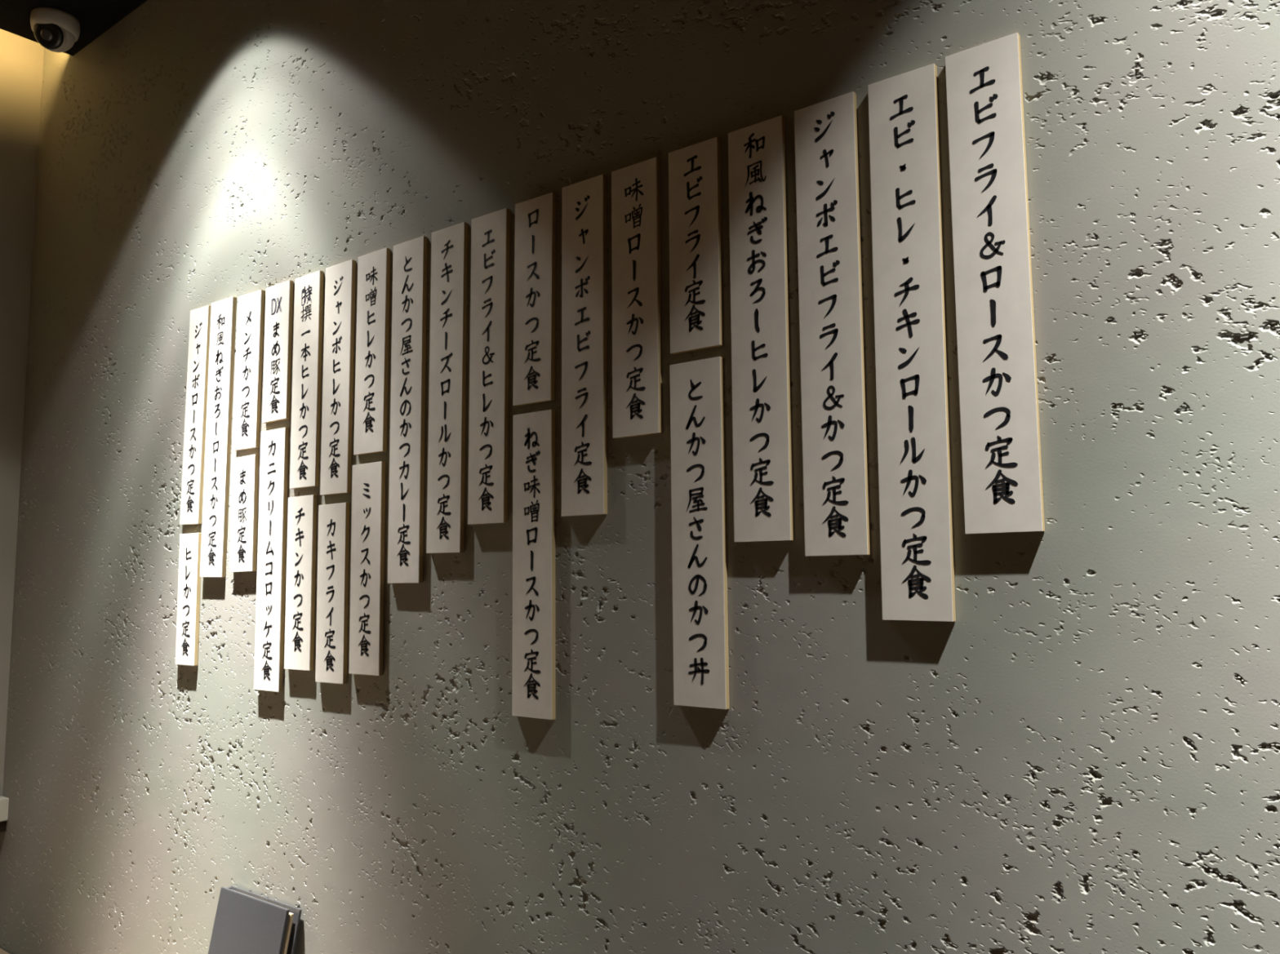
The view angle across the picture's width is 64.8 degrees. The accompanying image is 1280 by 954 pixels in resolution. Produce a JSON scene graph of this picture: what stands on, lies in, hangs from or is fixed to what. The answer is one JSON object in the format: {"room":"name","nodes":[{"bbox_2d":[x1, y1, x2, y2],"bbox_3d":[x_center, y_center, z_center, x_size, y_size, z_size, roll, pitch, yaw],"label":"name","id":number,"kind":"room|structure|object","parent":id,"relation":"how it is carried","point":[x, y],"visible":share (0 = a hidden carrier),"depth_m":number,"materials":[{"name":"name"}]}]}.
{"room":"japanese restaurant","nodes":[
{"label":"japanese restaurant","id":0,"kind":"room"},
{"bbox_2d":[0,28,44,835],"bbox_3d":[-2.735,0.118,1.381,0.120,3.338,3.360,-5,-7,38],"label":"wall","id":1,"kind":"structure","parent":0,"point":[21,59],"depth_m":2.70,"materials":[{"name":"paint"}]},
{"bbox_2d":[0,821,6,832],"bbox_3d":[-2.670,0.763,1.267,0.036,0.028,3.360,-5,-7,38],"label":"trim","id":2,"kind":"structure","parent":1,"relation":"attached to","point":[3,824],"depth_m":2.56,"materials":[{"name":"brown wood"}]},
{"bbox_2d":[0,795,8,822],"bbox_3d":[-2.667,0.721,1.269,0.044,0.056,3.360,-5,-7,38],"label":"trim","id":3,"kind":"structure","parent":1,"relation":"attached to","point":[4,802],"depth_m":2.56,"materials":[{"name":"paint"}]},
{"bbox_2d":[0,0,146,55],"bbox_3d":[-1.093,-1.380,0.215,3.712,0.028,3.360,-5,-7,38],"label":"ceiling","id":4,"kind":"structure","parent":0,"point":[95,17],"depth_m":2.47,"materials":[{"name":"black paint"}]},
{"bbox_2d":[30,7,79,52],"bbox_3d":[-1.444,-1.095,2.490,0.107,0.092,0.107,-5,-7,38],"label":"security camera","id":5,"kind":"object","parent":4,"relation":"attached to","point":[56,30],"visible":1,"depth_m":2.46,"materials":[{"name":"white plastic"}]},
{"bbox_2d":[0,0,1279,953],"bbox_3d":[-0.125,0.117,1.531,4.024,3.338,0.120,-5,-7,38],"label":"wall","id":6,"kind":"structure","parent":0,"point":[1085,759],"depth_m":1.35,"materials":[{"name":"grey paint"}]},
{"bbox_2d":[175,533,201,666],"bbox_3d":[-0.930,0.251,2.078,0.076,0.269,0.009,-6,-8,38],"label":"menu board","id":7,"kind":"object","parent":6,"relation":"attached to","point":[189,554],"visible":1,"depth_m":2.07,"materials":[{"name":"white wood"}]},
{"bbox_2d":[179,305,211,524],"bbox_3d":[-0.932,-0.130,2.116,0.075,0.458,0.009,-3,-6,38],"label":"menu board","id":8,"kind":"object","parent":6,"relation":"attached to","point":[195,421],"visible":1,"depth_m":2.11,"materials":[{"name":"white wood"}]},
{"bbox_2d":[200,296,236,577],"bbox_3d":[-0.859,-0.082,2.053,0.085,0.568,0.009,-4,-7,38],"label":"menu board","id":9,"kind":"object","parent":6,"relation":"attached to","point":[223,313],"visible":1,"depth_m":2.05,"materials":[{"name":"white wood"}]},
{"bbox_2d":[229,454,258,572],"bbox_3d":[-0.773,0.072,1.970,0.082,0.226,0.009,-6,-8,38],"label":"menu board","id":10,"kind":"object","parent":6,"relation":"attached to","point":[245,469],"visible":1,"depth_m":1.96,"materials":[{"name":"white wood"}]},
{"bbox_2d":[232,289,265,451],"bbox_3d":[-0.776,-0.210,2.000,0.085,0.313,0.009,-4,-7,38],"label":"menu board","id":11,"kind":"object","parent":6,"relation":"attached to","point":[251,307],"visible":1,"depth_m":1.99,"materials":[{"name":"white wood"}]},
{"bbox_2d":[253,297,288,692],"bbox_3d":[-0.696,0.025,1.913,0.083,0.747,0.009,-5,-8,38],"label":"menu board","id":12,"kind":"object","parent":6,"relation":"attached to","point":[274,443],"visible":1,"depth_m":1.89,"materials":[{"name":"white wood"}]},
{"bbox_2d":[262,280,293,423],"bbox_3d":[-0.697,-0.240,1.939,0.082,0.267,0.009,-5,-8,38],"label":"menu board","id":13,"kind":"object","parent":6,"relation":"attached to","point":[276,406],"visible":1,"depth_m":1.93,"materials":[{"name":"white wood"}]},
{"bbox_2d":[284,494,317,671],"bbox_3d":[-0.617,0.191,1.834,0.080,0.314,0.009,-6,-8,38],"label":"menu board","id":14,"kind":"object","parent":6,"relation":"attached to","point":[299,652],"visible":1,"depth_m":1.83,"materials":[{"name":"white wood"}]},
{"bbox_2d":[289,270,324,488],"bbox_3d":[-0.619,-0.180,1.871,0.081,0.400,0.009,-5,-8,38],"label":"menu board","id":15,"kind":"object","parent":6,"relation":"attached to","point":[308,289],"visible":1,"depth_m":1.86,"materials":[{"name":"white wood"}]},
{"bbox_2d":[315,502,349,684],"bbox_3d":[-0.540,0.203,1.772,0.081,0.312,0.009,-6,-8,38],"label":"menu board","id":16,"kind":"object","parent":6,"relation":"attached to","point":[333,545],"visible":1,"depth_m":1.76,"materials":[{"name":"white wood"}]},
{"bbox_2d":[320,259,355,495],"bbox_3d":[-0.542,-0.178,1.810,0.080,0.418,0.009,-5,-7,38],"label":"menu board","id":17,"kind":"object","parent":6,"relation":"attached to","point":[340,286],"visible":1,"depth_m":1.80,"materials":[{"name":"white wood"}]},
{"bbox_2d":[348,461,385,675],"bbox_3d":[-0.464,0.154,1.716,0.082,0.358,0.009,-6,-8,38],"label":"menu board","id":18,"kind":"object","parent":6,"relation":"attached to","point":[368,480],"visible":1,"depth_m":1.71,"materials":[{"name":"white wood"}]},
{"bbox_2d":[353,247,390,455],"bbox_3d":[-0.466,-0.217,1.753,0.081,0.354,0.009,-5,-7,38],"label":"menu board","id":19,"kind":"object","parent":6,"relation":"attached to","point":[371,408],"visible":1,"depth_m":1.75,"materials":[{"name":"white wood"}]},
{"bbox_2d":[387,235,426,583],"bbox_3d":[-0.387,-0.113,1.680,0.080,0.576,0.009,-5,-7,38],"label":"menu board","id":20,"kind":"object","parent":6,"relation":"attached to","point":[408,353],"visible":1,"depth_m":1.67,"materials":[{"name":"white wood"}]},
{"bbox_2d":[426,222,467,553],"bbox_3d":[-0.310,-0.143,1.621,0.080,0.530,0.009,-5,-7,38],"label":"menu board","id":21,"kind":"object","parent":6,"relation":"attached to","point":[449,246],"visible":1,"depth_m":1.61,"materials":[{"name":"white wood"}]},
{"bbox_2d":[467,208,510,524],"bbox_3d":[-0.234,-0.171,1.564,0.079,0.487,0.009,-5,-7,38],"label":"menu board","id":22,"kind":"object","parent":6,"relation":"attached to","point":[488,428],"visible":1,"depth_m":1.56,"materials":[{"name":"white wood"}]},
{"bbox_2d":[511,409,555,719],"bbox_3d":[-0.155,0.125,1.472,0.079,0.443,0.009,-5,-8,38],"label":"menu board","id":23,"kind":"object","parent":6,"relation":"attached to","point":[534,629],"visible":1,"depth_m":1.47,"materials":[{"name":"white wood"}]},
{"bbox_2d":[512,192,555,406],"bbox_3d":[-0.158,-0.265,1.512,0.078,0.313,0.009,-4,-7,38],"label":"menu board","id":24,"kind":"object","parent":6,"relation":"attached to","point":[535,249],"visible":1,"depth_m":1.51,"materials":[{"name":"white wood"}]},
{"bbox_2d":[561,174,607,516],"bbox_3d":[-0.080,-0.188,1.442,0.079,0.486,0.009,-5,-7,38],"label":"menu board","id":25,"kind":"object","parent":6,"relation":"attached to","point":[584,203],"visible":1,"depth_m":1.44,"materials":[{"name":"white wood"}]},
{"bbox_2d":[611,156,662,439],"bbox_3d":[-0.005,-0.245,1.388,0.080,0.381,0.009,-5,-7,38],"label":"menu board","id":26,"kind":"object","parent":6,"relation":"attached to","point":[637,353],"visible":1,"depth_m":1.38,"materials":[{"name":"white wood"}]},
{"bbox_2d":[668,137,723,354],"bbox_3d":[0.073,-0.304,1.331,0.079,0.277,0.009,-5,-7,38],"label":"menu board","id":27,"kind":"object","parent":6,"relation":"attached to","point":[695,202],"visible":1,"depth_m":1.32,"materials":[{"name":"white wood"}]},
{"bbox_2d":[669,356,729,709],"bbox_3d":[0.075,0.069,1.294,0.080,0.443,0.009,-5,-7,38],"label":"menu board","id":28,"kind":"object","parent":6,"relation":"attached to","point":[697,421],"visible":1,"depth_m":1.29,"materials":[{"name":"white wood"}]},
{"bbox_2d":[728,115,794,542],"bbox_3d":[0.149,-0.185,1.259,0.080,0.530,0.009,-5,-7,38],"label":"menu board","id":29,"kind":"object","parent":6,"relation":"attached to","point":[762,424],"visible":1,"depth_m":1.25,"materials":[{"name":"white wood"}]},
{"bbox_2d":[794,91,871,556],"bbox_3d":[0.227,-0.182,1.197,0.080,0.549,0.009,-5,-7,38],"label":"menu board","id":30,"kind":"object","parent":6,"relation":"attached to","point":[833,397],"visible":1,"depth_m":1.19,"materials":[{"name":"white wood"}]},
{"bbox_2d":[867,63,955,622],"bbox_3d":[0.303,-0.153,1.133,0.081,0.623,0.009,-5,-7,38],"label":"menu board","id":31,"kind":"object","parent":6,"relation":"attached to","point":[917,542],"visible":1,"depth_m":1.13,"materials":[{"name":"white wood"}]},
{"bbox_2d":[945,32,1044,534],"bbox_3d":[0.377,-0.207,1.079,0.080,0.534,0.009,-5,-7,38],"label":"menu board","id":32,"kind":"object","parent":6,"relation":"attached to","point":[1002,475],"visible":1,"depth_m":1.07,"materials":[{"name":"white wood"}]},
{"bbox_3d":[-1.158,1.691,0.049,4.024,0.080,3.480,-5,-7,38],"label":"floor","id":33,"kind":"structure","parent":0,"visible":0},
{"bbox_2d":[0,948,9,953],"bbox_3d":[-1.312,1.464,1.782,1.416,0.722,0.756,-5,-7,38],"label":"dining table","id":34,"kind":"object","parent":33,"relation":"on","point":[2,952],"visible":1,"depth_m":2.50,"materials":[{"name":"brown wood"}]},
{"bbox_2d":[208,885,302,953],"bbox_3d":[-0.705,0.925,1.782,0.228,0.339,0.087,-5,-7,38],"label":"menu","id":35,"kind":"object","parent":34,"relation":"on","point":[246,922],"visible":1,"depth_m":1.80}
]}

